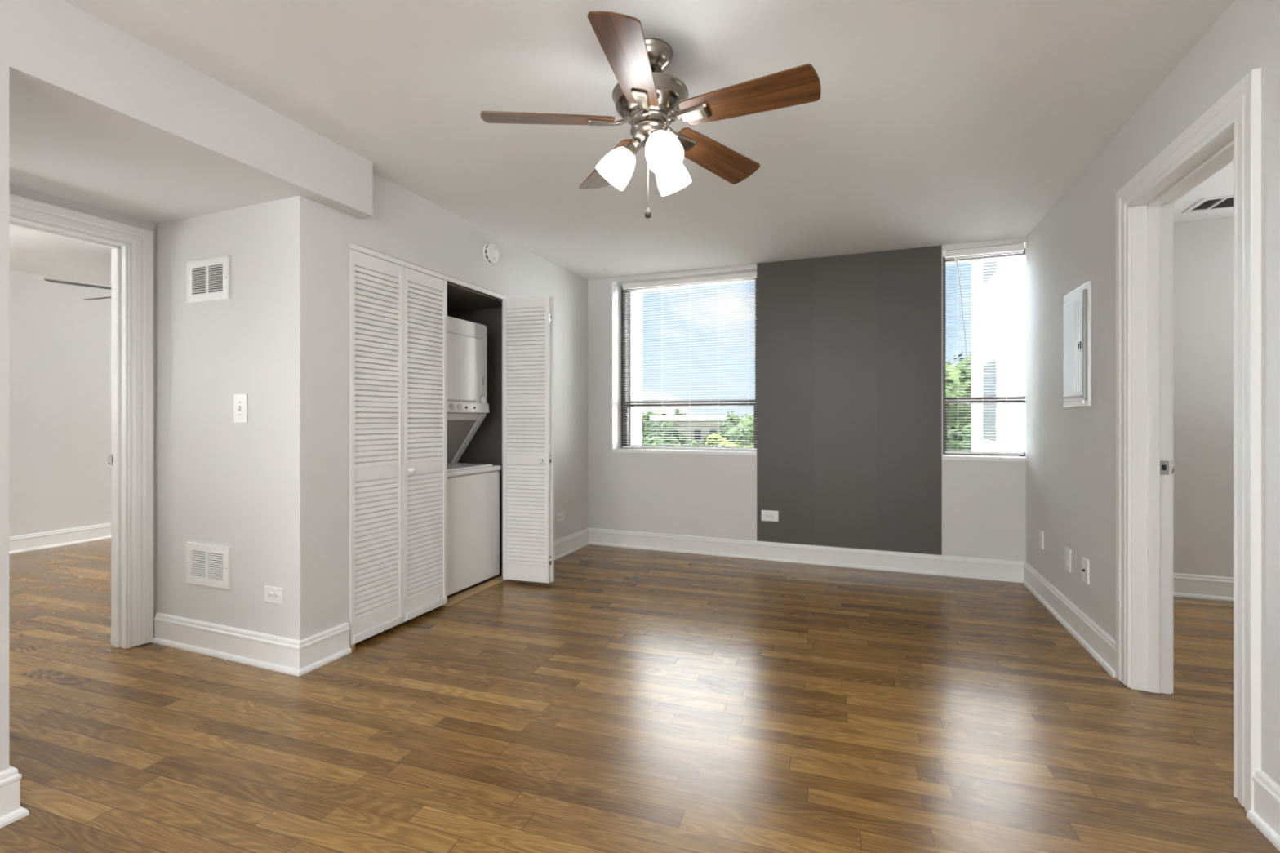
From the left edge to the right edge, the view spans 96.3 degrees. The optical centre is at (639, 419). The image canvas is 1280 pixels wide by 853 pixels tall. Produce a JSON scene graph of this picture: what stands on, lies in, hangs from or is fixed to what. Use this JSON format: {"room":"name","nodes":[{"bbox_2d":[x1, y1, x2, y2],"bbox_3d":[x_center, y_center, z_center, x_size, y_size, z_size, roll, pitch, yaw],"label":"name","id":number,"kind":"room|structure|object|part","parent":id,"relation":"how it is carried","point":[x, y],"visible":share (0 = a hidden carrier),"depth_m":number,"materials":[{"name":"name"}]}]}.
{"room":"empty living room","nodes":[
{"label":"empty living room","id":0,"kind":"room"},
{"bbox_2d":[0,0,8,771],"bbox_3d":[-3.016,-0.069,0.205,1.155,2.450,3.578,0,0,21],"label":"wall","id":1,"kind":"structure","parent":0,"point":[4,4],"depth_m":1.65,"materials":[{"name":"white paint"}]},
{"bbox_2d":[0,765,28,828],"bbox_3d":[-2.997,1.083,0.214,1.185,0.147,3.608,0,0,21],"label":"baseboard","id":2,"kind":"structure","parent":1,"relation":"attached to","point":[11,811],"depth_m":1.65,"materials":[{"name":"white paint"}]},
{"bbox_2d":[8,268,111,537],"bbox_3d":[-4.254,-0.069,3.571,3.370,2.450,6.140,0,0,21],"label":"wall","id":3,"kind":"structure","parent":0,"point":[60,340],"depth_m":5.23,"materials":[{"name":"white paint"}]},
{"bbox_2d":[8,523,111,554],"bbox_3d":[-5.706,1.083,4.168,0.030,0.147,5.990,0,0,21],"label":"baseboard","id":4,"kind":"structure","parent":3,"relation":"attached to","point":[46,540],"depth_m":5.22,"materials":[{"name":"white paint"}]},
{"bbox_2d":[8,184,155,648],"bbox_3d":[-2.611,-0.069,2.980,0.120,2.450,6.040,0,0,21],"label":"wall","id":5,"kind":"structure","parent":0,"point":[14,189],"depth_m":2.94,"materials":[{"name":"white paint"}]},
{"bbox_2d":[8,192,153,648],"bbox_3d":[-2.780,0.087,2.552,0.162,2.131,0.980,0,0,21],"label":"door frame","id":6,"kind":"structure","parent":5,"relation":"in","point":[131,247],"depth_m":2.90,"materials":[{"name":"white paint"}]},
{"bbox_2d":[8,0,373,224],"bbox_3d":[-2.145,-1.158,2.493,1.205,0.272,1.317,0,0,21],"label":"soffit","id":7,"kind":"structure","parent":0,"point":[101,117],"depth_m":2.19,"materials":[{"name":"white paint"}]},
{"bbox_2d":[155,172,587,640],"bbox_3d":[-1.548,-0.069,4.212,1.160,2.450,2.970,0,0,21],"label":"wall","id":8,"kind":"structure","parent":0,"point":[272,488],"depth_m":2.81,"materials":[{"name":"white paint"}]},
{"bbox_2d":[186,542,231,589],"bbox_3d":[-2.143,0.724,2.844,0.322,0.203,0.013,0,0,21],"label":"air vent","id":9,"kind":"object","parent":8,"relation":"in","point":[206,565],"visible":1,"depth_m":2.84,"materials":[{"name":"white metal"}]},
{"bbox_2d":[186,255,230,303],"bbox_3d":[-2.140,-0.690,2.843,0.312,0.208,0.013,0,0,21],"label":"air vent","id":10,"kind":"object","parent":8,"relation":"in","point":[207,279],"visible":1,"depth_m":2.84,"materials":[{"name":"white metal"}]},
{"bbox_2d":[233,394,248,422],"bbox_3d":[-1.923,-0.052,2.754,0.092,0.140,0.021,0,0,21],"label":"light switch","id":11,"kind":"object","parent":8,"relation":"attached to","point":[240,402],"visible":1,"depth_m":2.75,"materials":[{"name":"white plastic"}]},
{"bbox_2d":[151,612,351,676],"bbox_3d":[-1.981,1.083,2.907,1.072,0.147,0.285,0,0,21],"label":"baseboard","id":12,"kind":"structure","parent":8,"relation":"attached to","point":[291,656],"depth_m":2.75,"materials":[{"name":"white paint"}]},
{"bbox_2d":[264,586,283,604],"bbox_3d":[-1.709,0.820,2.675,0.122,0.074,0.011,0,0,21],"label":"wall outlet","id":13,"kind":"object","parent":8,"relation":"attached to","point":[272,594],"visible":1,"depth_m":2.67,"materials":[{"name":"white plastic"}]},
{"bbox_2d":[266,591,272,598],"bbox_3d":[-1.728,0.820,2.679,0.033,0.028,0.003,0,0,21],"label":"receptacle","id":14,"kind":"object","parent":13,"relation":"attached to","point":[269,594],"depth_m":2.68,"materials":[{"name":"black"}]},
{"bbox_2d":[272,592,278,599],"bbox_3d":[-1.692,0.820,2.665,0.033,0.028,0.003,0,0,21],"label":"receptacle","id":15,"kind":"object","parent":13,"relation":"attached to","point":[275,595],"depth_m":2.66,"materials":[{"name":"white plastic"}]},
{"bbox_2d":[349,644,355,650],"bbox_3d":[-1.466,1.144,2.885,0.062,0.024,0.024,0,0,21],"label":"trim","id":16,"kind":"structure","parent":8,"relation":"attached to","point":[353,646],"depth_m":2.87,"materials":[{"name":"brown wood"}]},
{"bbox_2d":[349,248,447,645],"bbox_3d":[-1.314,0.140,3.197,0.061,1.985,0.712,0,0,21],"label":"bifold door","id":17,"kind":"structure","parent":8,"relation":"in","point":[398,313],"depth_m":3.15,"materials":[{"name":"white paint"}]},
{"bbox_3d":[-1.395,0.140,3.037,0.028,1.985,0.354,0,0,21],"label":"door","id":18,"kind":"part","parent":17,"relation":"part of","materials":[{"name":"white paint"}]},
{"bbox_3d":[-1.285,0.287,3.236,0.035,0.033,0.033,0,0,21],"label":"knob","id":19,"kind":"part","parent":17,"relation":"part of","materials":[{"name":"white ceramic"}]},
{"bbox_3d":[-1.264,0.140,3.370,0.028,1.985,0.354,0,0,21],"label":"door","id":20,"kind":"part","parent":17,"relation":"part of","materials":[{"name":"white paint"}]},
{"bbox_2d":[349,242,511,301],"bbox_3d":[-1.222,-0.873,3.548,0.056,0.030,1.432,0,0,21],"label":"trim","id":21,"kind":"structure","parent":8,"relation":"attached to","point":[451,281],"depth_m":3.43,"materials":[{"name":"white paint"}]},
{"bbox_2d":[442,575,507,606],"bbox_3d":[-1.099,1.152,3.887,0.094,0.008,0.713,0,0,21],"label":"trim","id":22,"kind":"structure","parent":8,"relation":"attached to","point":[490,584],"depth_m":3.83,"materials":[{"name":"brown wood"}]},
{"bbox_2d":[482,243,499,264],"bbox_3d":[-1.012,-1.133,3.923,0.049,0.144,0.144,0,0,21],"label":"smoke detector","id":23,"kind":"object","parent":8,"relation":"attached to","point":[492,254],"visible":1,"depth_m":3.89,"materials":[{"name":"white plastic"}]},
{"bbox_2d":[502,295,554,583],"bbox_3d":[-0.779,0.140,4.056,0.365,1.985,0.150,0,0,21],"label":"bifold door","id":24,"kind":"structure","parent":8,"relation":"in","point":[528,322],"depth_m":4.01,"materials":[{"name":"white paint"}]},
{"bbox_3d":[-0.684,0.287,3.958,0.033,0.033,0.035,0,0,16],"label":"knob","id":25,"kind":"part","parent":24,"relation":"part of","materials":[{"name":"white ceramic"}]},
{"bbox_3d":[-0.762,0.140,4.085,0.354,1.985,0.028,0,0,29],"label":"door","id":26,"kind":"part","parent":24,"relation":"part of","materials":[{"name":"white paint"}]},
{"bbox_2d":[556,511,564,522],"bbox_3d":[-0.670,0.822,4.848,0.011,0.078,0.122,0,0,21],"label":"wall outlet","id":27,"kind":"object","parent":8,"relation":"attached to","point":[560,516],"visible":1,"depth_m":4.84,"materials":[{"name":"white plastic"}]},
{"bbox_2d":[554,528,589,559],"bbox_3d":[-0.687,1.083,4.776,0.030,0.147,1.190,0,0,21],"label":"baseboard","id":28,"kind":"structure","parent":8,"relation":"attached to","point":[564,546],"depth_m":5.00,"materials":[{"name":"white paint"}]},
{"bbox_2d":[447,284,502,562],"bbox_3d":[-1.637,0.056,3.849,0.860,2.200,2.030,0,0,21],"label":"wall","id":29,"kind":"structure","parent":0,"point":[485,446],"depth_m":4.65,"materials":[{"name":"grey paint"}]},
{"bbox_2d":[8,0,1234,286],"bbox_3d":[-0.818,-1.394,1.610,11.700,0.200,8.000,0,0,21],"label":"ceiling","id":30,"kind":"structure","parent":0,"point":[932,122],"depth_m":2.35,"materials":[{"name":"white paint"}]},
{"bbox_2d":[44,278,111,299],"bbox_3d":[-4.088,-1.131,4.747,1.204,0.326,1.199,0,0,21],"label":"ceiling fan","id":31,"kind":"object","parent":30,"relation":"hanging from","point":[46,279],"visible":0.02,"depth_m":4.38,"materials":[{"name":"silver metal"}]},
{"bbox_3d":[-4.246,-1.031,4.433,0.141,0.054,0.501,0,0,29],"label":"blade","id":32,"kind":"part","parent":31,"relation":"part of","materials":[{"name":"grey"}]},
{"bbox_3d":[-4.431,-1.031,4.838,0.501,0.054,0.141,0,0,11],"label":"blade","id":33,"kind":"part","parent":31,"relation":"part of","materials":[{"name":"grey"}]},
{"bbox_2d":[480,10,821,218],"bbox_3d":[0.053,-0.999,1.996,1.107,0.590,1.115,0,0,21],"label":"ceiling fan","id":34,"kind":"object","parent":30,"relation":"hanging from","point":[646,98],"visible":1,"depth_m":1.93,"materials":[{"name":"brown wood"}]},
{"bbox_3d":[-0.315,-1.032,1.974,0.453,0.053,0.141,0,0,-7],"label":"blade","id":35,"kind":"part","parent":34,"relation":"part of","materials":[{"name":"brown wood"}]},
{"bbox_3d":[-0.115,-1.032,2.340,0.141,0.053,0.453,0,0,-25],"label":"blade","id":36,"kind":"part","parent":34,"relation":"part of","materials":[{"name":"brown wood"}]},
{"bbox_3d":[-0.088,-0.893,2.042,0.140,0.144,0.124,0,0,21],"label":"lamp shade","id":37,"kind":"part","parent":34,"relation":"part of","materials":[{"name":"white glass"}]},
{"bbox_3d":[-0.030,-1.032,1.671,0.141,0.053,0.453,0,0,11],"label":"blade","id":38,"kind":"part","parent":34,"relation":"part of","materials":[{"name":"brown wood"}]},
{"bbox_3d":[-0.031,-0.964,2.031,0.070,0.075,0.059,0,0,21],"label":"lamp arm","id":39,"kind":"part","parent":34,"relation":"part of","materials":[{"name":"silver metal"}]},
{"bbox_3d":[0.073,-0.909,1.912,0.064,0.080,0.068,0,0,21],"label":"light bulb","id":40,"kind":"part","parent":34,"relation":"part of","materials":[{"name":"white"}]},
{"bbox_3d":[0.080,-0.893,1.895,0.133,0.144,0.136,0,0,21],"label":"lamp shade","id":41,"kind":"part","parent":34,"relation":"part of","materials":[{"name":"white glass"}]},
{"bbox_3d":[0.124,-0.893,2.113,0.126,0.144,0.139,0,0,21],"label":"lamp shade","id":42,"kind":"part","parent":34,"relation":"part of","materials":[{"name":"white glass"}]},
{"bbox_3d":[0.294,-1.032,2.262,0.453,0.053,0.141,0,0,-43],"label":"blade","id":43,"kind":"part","parent":34,"relation":"part of","materials":[{"name":"brown wood"}]},
{"bbox_3d":[0.347,-1.032,1.849,0.453,0.053,0.141,0,0,29],"label":"blade","id":44,"kind":"part","parent":34,"relation":"part of","materials":[{"name":"brown wood"}]},
{"bbox_2d":[1182,194,1234,213],"bbox_3d":[3.556,-1.290,3.379,0.470,0.009,0.250,0,0,21],"label":"ceiling vent","id":45,"kind":"object","parent":30,"relation":"in","point":[1226,202],"visible":0.44,"depth_m":3.44,"materials":[{"name":"white metal"}]},
{"bbox_2d":[628,290,642,445],"bbox_3d":[0.652,1.056,5.355,12.100,6.200,0.295,0,0,21],"label":"wall","id":46,"kind":"structure","parent":0,"point":[633,421],"depth_m":5.59,"materials":[{"name":"white paint"}]},
{"bbox_2d":[0,538,1279,852],"bbox_3d":[-0.855,1.256,1.517,11.700,0.200,7.800,0,0,21],"label":"floor","id":47,"kind":"structure","parent":0,"point":[630,700],"depth_m":2.15,"materials":[{"name":"brown wood"}]},
{"bbox_2d":[447,315,500,597],"bbox_3d":[-1.437,0.234,4.005,0.678,1.845,0.619,0,0,21],"label":"dryer","id":48,"kind":"object","parent":47,"relation":"on","point":[473,489],"visible":0.46,"depth_m":3.95,"materials":[{"name":"white metal"}]},
{"bbox_3d":[-1.245,-0.081,3.813,0.026,0.040,0.040,0,0,21],"label":"control knob","id":49,"kind":"part","parent":48,"relation":"part of","materials":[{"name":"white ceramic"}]},
{"bbox_3d":[-1.215,-0.081,3.888,0.026,0.040,0.040,0,0,21],"label":"control knob","id":50,"kind":"part","parent":48,"relation":"part of","materials":[{"name":"white plastic"}]},
{"bbox_3d":[-1.497,0.147,4.028,0.530,0.373,0.591,0,0,21],"label":"support panel","id":51,"kind":"part","parent":48,"relation":"part of","materials":[{"name":"grey plastic"}]},
{"bbox_3d":[-1.234,-0.355,3.920,0.018,0.448,0.507,0,0,21],"label":"dryer door","id":52,"kind":"part","parent":48,"relation":"part of","materials":[{"name":"white metal"}]},
{"bbox_3d":[-1.492,0.147,4.026,0.550,0.373,0.615,0,0,21],"label":"support frame","id":53,"kind":"part","parent":48,"relation":"part of","materials":[{"name":"white metal"}]},
{"bbox_3d":[-1.226,-0.085,3.922,0.029,0.083,0.611,0,0,21],"label":"control panel","id":54,"kind":"part","parent":48,"relation":"part of","materials":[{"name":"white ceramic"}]},
{"bbox_3d":[-1.445,1.140,4.008,0.580,0.032,0.555,0,0,21],"label":"frame","id":55,"kind":"part","parent":48,"relation":"part of","materials":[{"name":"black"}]},
{"bbox_3d":[-1.129,-0.140,4.157,0.026,0.054,0.054,0,0,21],"label":"control knob","id":56,"kind":"part","parent":48,"relation":"part of","materials":[{"name":"white plastic"}]},
{"bbox_2d":[447,462,500,595],"bbox_3d":[-1.437,0.724,4.005,0.678,0.804,0.619,0,0,21],"label":"washer","id":57,"kind":"object","parent":47,"relation":"on","point":[473,489],"depth_m":3.88,"materials":[{"name":"white metal"}]},
{"bbox_2d":[587,216,1234,577],"bbox_3d":[0.539,-0.069,5.067,11.700,2.450,0.253,0,0,21],"label":"wall","id":58,"kind":"structure","parent":0,"point":[849,347],"depth_m":4.43,"materials":[{"name":"white paint"}]},
{"bbox_2d":[611,266,756,455],"bbox_3d":[0.407,-0.481,5.131,1.318,1.566,0.290,0,0,21],"label":"window","id":59,"kind":"structure","parent":58,"relation":"in","point":[619,435],"depth_m":5.30,"materials":[{"name":"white metal"}]},
{"bbox_3d":[0.391,0.287,5.092,1.317,0.030,0.205,0,0,21],"label":"sill","id":60,"kind":"part","parent":59,"relation":"part of","materials":[{"name":"white paint"}]},
{"bbox_2d":[622,271,756,450],"bbox_3d":[0.425,-0.497,5.102,1.253,1.518,0.032,0,0,21],"label":"window blind","id":61,"kind":"object","parent":59,"relation":"attached to","point":[689,281],"visible":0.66,"depth_m":5.09,"materials":[{"name":"white plastic"}]},
{"bbox_3d":[0.201,-0.484,5.191,0.001,1.483,0.030,0,0,21],"label":"ladder cord","id":62,"kind":"part","parent":61,"relation":"part of","materials":[{"name":"white fabric"}]},
{"bbox_3d":[0.443,-0.484,5.096,0.001,1.483,0.030,0,0,21],"label":"ladder cord","id":63,"kind":"part","parent":61,"relation":"part of","materials":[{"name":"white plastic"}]},
{"bbox_3d":[0.425,0.255,5.102,1.253,0.014,0.024,0,0,21],"label":"rail","id":64,"kind":"part","parent":61,"relation":"part of","materials":[{"name":"white plastic"}]},
{"bbox_3d":[0.438,0.056,5.209,1.218,0.401,0.036,0,0,21],"label":"sash","id":65,"kind":"part","parent":59,"relation":"part of","materials":[{"name":"clear glass"}]},
{"bbox_3d":[0.452,-0.162,5.245,1.218,0.024,0.035,0,0,21],"label":"meeting rail","id":66,"kind":"part","parent":59,"relation":"part of","materials":[{"name":"brown metal"}]},
{"bbox_2d":[761,510,778,521],"bbox_3d":[1.068,0.794,4.719,0.138,0.088,0.011,0,0,21],"label":"wall outlet","id":67,"kind":"object","parent":58,"relation":"attached to","point":[766,515],"visible":1,"depth_m":4.71,"materials":[{"name":"white plastic"}]},
{"bbox_2d":[588,528,1025,582],"bbox_3d":[1.122,1.083,4.689,3.462,0.147,0.030,0,0,21],"label":"baseboard","id":68,"kind":"structure","parent":58,"relation":"attached to","point":[1008,571],"depth_m":4.56,"materials":[{"name":"white paint"}]},
{"bbox_3d":[1.607,-0.139,4.513,1.367,2.310,0.003,0,0,21],"label":"accent panel","id":69,"kind":"part","parent":58,"relation":"part of","materials":[{"name":"paint"}]},
{"bbox_2d":[942,241,1026,462],"bbox_3d":[2.623,-0.481,4.261,0.710,1.566,0.290,0,0,21],"label":"window","id":70,"kind":"structure","parent":58,"relation":"in","point":[975,457],"depth_m":4.34,"materials":[{"name":"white metal"}]},
{"bbox_3d":[2.525,0.287,4.254,0.530,0.030,0.205,0,0,21],"label":"sill","id":71,"kind":"part","parent":70,"relation":"part of","materials":[{"name":"white paint"}]},
{"bbox_2d":[945,243,1024,454],"bbox_3d":[2.510,-0.501,4.189,0.500,1.510,0.042,0,0,21],"label":"window blind","id":72,"kind":"object","parent":70,"relation":"attached to","point":[1013,247],"visible":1,"depth_m":4.18,"materials":[{"name":"white plastic"}]},
{"bbox_3d":[2.512,0.247,4.194,0.500,0.014,0.024,0,0,21],"label":"rail","id":73,"kind":"part","parent":72,"relation":"part of","materials":[{"name":"white plastic"}]},
{"bbox_3d":[2.646,-0.488,4.141,0.001,1.475,0.030,0,0,21],"label":"ladder cord","id":74,"kind":"part","parent":72,"relation":"part of","materials":[{"name":"white fabric"}]},
{"bbox_3d":[2.668,-0.162,4.375,0.610,0.024,0.035,0,0,21],"label":"meeting rail","id":75,"kind":"part","parent":70,"relation":"part of","materials":[{"name":"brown metal"}]},
{"bbox_3d":[2.654,0.056,4.339,0.610,0.401,0.036,0,0,21],"label":"sash","id":76,"kind":"part","parent":70,"relation":"part of","materials":[{"name":"clear glass"}]},
{"bbox_2d":[1025,0,1279,786],"bbox_3d":[1.433,-0.069,0.566,0.130,2.450,7.500,0,0,21],"label":"wall","id":77,"kind":"structure","parent":0,"point":[1070,452],"depth_m":2.70,"materials":[{"name":"white paint"}]},
{"bbox_2d":[1039,529,1043,549],"bbox_3d":[2.590,0.775,3.702,0.010,0.114,0.070,0,0,21],"label":"jack plate","id":78,"kind":"object","parent":77,"relation":"attached to","point":[1041,532],"visible":1,"depth_m":3.69,"materials":[{"name":"white plastic"}]},
{"bbox_2d":[1064,546,1071,572],"bbox_3d":[2.399,0.786,3.218,0.011,0.125,0.085,0,0,21],"label":"wall outlet","id":79,"kind":"object","parent":77,"relation":"attached to","point":[1067,551],"visible":1,"depth_m":3.20,"materials":[{"name":"white plastic"}]},
{"bbox_2d":[1022,561,1115,677],"bbox_3d":[2.429,1.083,3.321,0.030,0.147,1.622,0,0,21],"label":"baseboard","id":80,"kind":"structure","parent":77,"relation":"attached to","point":[1090,635],"depth_m":3.07,"materials":[{"name":"white paint"}]},
{"bbox_2d":[1063,280,1090,407],"bbox_3d":[2.339,-0.384,3.087,0.028,0.632,0.392,0,0,21],"label":"breaker panel","id":81,"kind":"object","parent":77,"relation":"attached to","point":[1077,304],"visible":1,"depth_m":3.03,"materials":[{"name":"white metal"}]},
{"bbox_3d":[2.341,-0.384,3.094,0.012,0.522,0.317,0,0,21],"label":"panel door","id":82,"kind":"part","parent":81,"relation":"part of","materials":[{"name":"white metal"}]},
{"bbox_3d":[2.276,-0.384,2.934,0.016,0.562,0.018,0,0,21],"label":"edge rail","id":83,"kind":"part","parent":81,"relation":"part of","materials":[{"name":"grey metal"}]},
{"bbox_2d":[1081,556,1088,584],"bbox_3d":[2.295,0.780,2.963,0.019,0.125,0.085,0,0,21],"label":"jack plate","id":84,"kind":"object","parent":77,"relation":"attached to","point":[1085,562],"visible":1,"depth_m":2.95,"materials":[{"name":"white plastic"}]},
{"bbox_2d":[1115,67,1261,812],"bbox_3d":[2.027,0.070,2.080,0.172,2.166,0.969,0,0,21],"label":"door frame","id":85,"kind":"structure","parent":77,"relation":"in","point":[1228,131],"depth_m":2.41,"materials":[{"name":"white paint"}]},
{"bbox_3d":[2.204,0.203,2.411,0.032,0.060,0.002,0,0,21],"label":"strike plate","id":86,"kind":"part","parent":85,"relation":"part of","materials":[{"name":"silver metal"}]},
{"bbox_3d":[2.098,0.070,2.053,0.021,2.165,0.969,0,0,21],"label":"casing","id":87,"kind":"part","parent":85,"relation":"part of","materials":[{"name":"white paint"}]},
{"bbox_2d":[1246,768,1279,851],"bbox_3d":[0.882,1.083,-0.617,0.030,0.147,4.896,0,0,21],"label":"baseboard","id":88,"kind":"structure","parent":77,"relation":"attached to","point":[1265,815],"depth_m":1.60,"materials":[{"name":"white paint"}]},
{"bbox_3d":[2.994,-0.069,-0.026,3.208,2.450,7.540,0,0,21],"label":"wall","id":89,"kind":"structure","parent":0,"visible":0},
{"bbox_2d":[1173,573,1234,601],"bbox_3d":[4.301,1.083,3.441,3.108,0.147,0.030,0,0,21],"label":"baseboard","id":90,"kind":"structure","parent":89,"relation":"attached to","point":[1184,585],"depth_m":3.70,"materials":[{"name":"white paint"}]},
{"label":"outside","id":91,"kind":"structure","parent":0,"visible":0},
{"bbox_3d":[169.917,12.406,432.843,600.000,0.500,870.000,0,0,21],"label":"field","id":92,"kind":"object","parent":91,"visible":0},
{"bbox_2d":[642,412,666,433],"bbox_3d":[2.217,5.463,105.074,10.624,13.603,11.039,0,0,21],"label":"tree","id":93,"kind":"object","parent":92,"relation":"on","point":[646,419],"visible":0.05,"depth_m":101.70,"materials":[{"name":"green plant"}]},
{"bbox_2d":[642,435,679,445],"bbox_3d":[0.726,6.550,32.978,3.798,11.427,4.475,0,0,-2],"label":"leafy tree","id":94,"kind":"object","parent":92,"relation":"on","point":[651,442],"visible":0.02,"depth_m":32.17,"materials":[{"name":"green plant"}]},
{"bbox_2d":[642,419,680,444],"bbox_3d":[1.963,6.133,50.123,5.220,12.260,5.071,0,0,-28],"label":"leafy tree","id":95,"kind":"object","parent":92,"relation":"on","point":[667,426],"visible":0.12,"depth_m":49.77,"materials":[{"name":"green plant"}]},
{"bbox_2d":[674,408,685,415],"bbox_3d":[7.324,4.948,129.688,11.500,14.632,11.087,0,0,21],"label":"tree","id":96,"kind":"object","parent":92,"relation":"on","point":[676,413],"visible":0.02,"depth_m":129.13,"materials":[{"name":"green plant"}]},
{"bbox_2d":[676,432,686,445],"bbox_3d":[2.734,6.758,61.067,4.264,11.011,4.614,0,0,21],"label":"leafy tree","id":97,"kind":"object","parent":92,"relation":"on","point":[681,434],"visible":0.03,"depth_m":61.11,"materials":[{"name":"green plant"}]},
{"bbox_2d":[649,407,725,446],"bbox_3d":[6.421,5.280,76.680,9.500,13.753,9.750,0,0,5],"label":"house","id":98,"kind":"structure","parent":92,"relation":"on","point":[700,426],"depth_m":71.99,"materials":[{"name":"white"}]},
{"bbox_3d":[7.233,1.903,72.012,0.840,1.340,0.020,0,0,5],"label":"pane","id":99,"kind":"part","parent":98,"relation":"part of","materials":[{"name":"black"}]},
{"bbox_3d":[9.125,1.903,71.832,0.840,1.340,0.020,0,0,5],"label":"pane","id":100,"kind":"part","parent":98,"relation":"part of","materials":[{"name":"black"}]},
{"bbox_2d":[672,440,703,446],"bbox_3d":[3.330,6.908,43.056,3.036,10.710,3.244,0,0,7],"label":"leafy tree","id":101,"kind":"object","parent":92,"relation":"on","point":[694,443],"visible":0.06,"depth_m":42.35,"materials":[{"name":"green plant"}]},
{"bbox_2d":[702,433,731,446],"bbox_3d":[4.787,6.575,36.990,3.283,11.377,3.490,0,0,21],"label":"tree","id":102,"kind":"object","parent":92,"relation":"on","point":[709,440],"visible":0.1,"depth_m":36.45,"materials":[{"name":"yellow plant"}]},
{"bbox_2d":[711,423,733,435],"bbox_3d":[10.492,6.368,64.118,4.896,11.792,5.097,0,0,-33],"label":"leafy tree","id":103,"kind":"object","parent":92,"relation":"on","point":[722,426],"visible":0.03,"depth_m":64.09,"materials":[{"name":"green plant"}]},
{"bbox_2d":[723,421,737,426],"bbox_3d":[13.720,6.085,99.572,10.011,12.359,8.724,0,0,21],"label":"tree","id":104,"kind":"object","parent":92,"relation":"on","point":[724,422],"visible":0.02,"depth_m":98.57,"materials":[{"name":"green plant"}]},
{"bbox_2d":[720,419,754,444],"bbox_3d":[9.147,6.136,51.802,4.630,12.254,4.952,0,0,21],"label":"leafy tree","id":105,"kind":"object","parent":92,"relation":"on","point":[727,427],"visible":0.09,"depth_m":51.30,"materials":[{"name":"green plant"}]},
{"bbox_2d":[723,411,754,429],"bbox_3d":[22.600,5.210,126.099,12.262,14.108,12.522,0,0,21],"label":"tree","id":106,"kind":"object","parent":92,"relation":"on","point":[730,417],"visible":0.1,"depth_m":123.79,"materials":[{"name":"green plant"}]},
{"bbox_2d":[727,443,754,447],"bbox_3d":[5.882,6.792,32.143,2.626,10.943,3.052,0,0,-44],"label":"tree","id":107,"kind":"object","parent":92,"relation":"on","point":[738,446],"visible":0.02,"depth_m":32.11,"materials":[{"name":"green plant"}]},
{"bbox_2d":[733,428,754,446],"bbox_3d":[8.349,6.451,41.099,3.907,11.624,3.733,0,0,21],"label":"leafy tree","id":108,"kind":"object","parent":92,"relation":"on","point":[748,441],"visible":0.11,"depth_m":39.95,"materials":[{"name":"green plant"}]},
{"bbox_2d":[946,351,971,429],"bbox_3d":[16.164,4.296,30.270,6.712,15.930,6.471,0,0,-15],"label":"leafy tree","id":109,"kind":"object","parent":92,"relation":"on","point":[958,415],"visible":0.13,"depth_m":27.96,"materials":[{"name":"green plant"}]},
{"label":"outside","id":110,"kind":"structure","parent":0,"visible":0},
{"bbox_3d":[6.468,12.406,16.476,120.000,0.500,24.600,0,0,21],"label":"ground","id":111,"kind":"structure","parent":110,"visible":0},
{"bbox_2d":[947,421,971,451],"bbox_3d":[13.470,6.108,23.935,3.697,12.309,4.140,0,0,21],"label":"leafy tree","id":112,"kind":"object","parent":111,"relation":"on","point":[969,424],"visible":0.09,"depth_m":22.83,"materials":[{"name":"green plant"}]},
{"bbox_2d":[971,257,1025,452],"bbox_3d":[9.574,2.006,9.133,6.090,20.300,10.600,0,0,21],"label":"building","id":113,"kind":"structure","parent":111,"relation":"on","point":[989,392],"depth_m":12.13,"materials":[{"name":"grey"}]},
{"bbox_3d":[7.857,-4.034,12.901,0.018,1.760,1.480,0,0,21],"label":"pane","id":114,"kind":"part","parent":113,"relation":"part of","materials":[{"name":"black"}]},
{"bbox_3d":[7.857,-0.414,12.901,0.018,1.760,1.480,0,0,21],"label":"pane","id":115,"kind":"part","parent":113,"relation":"part of","materials":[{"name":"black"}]}
]}

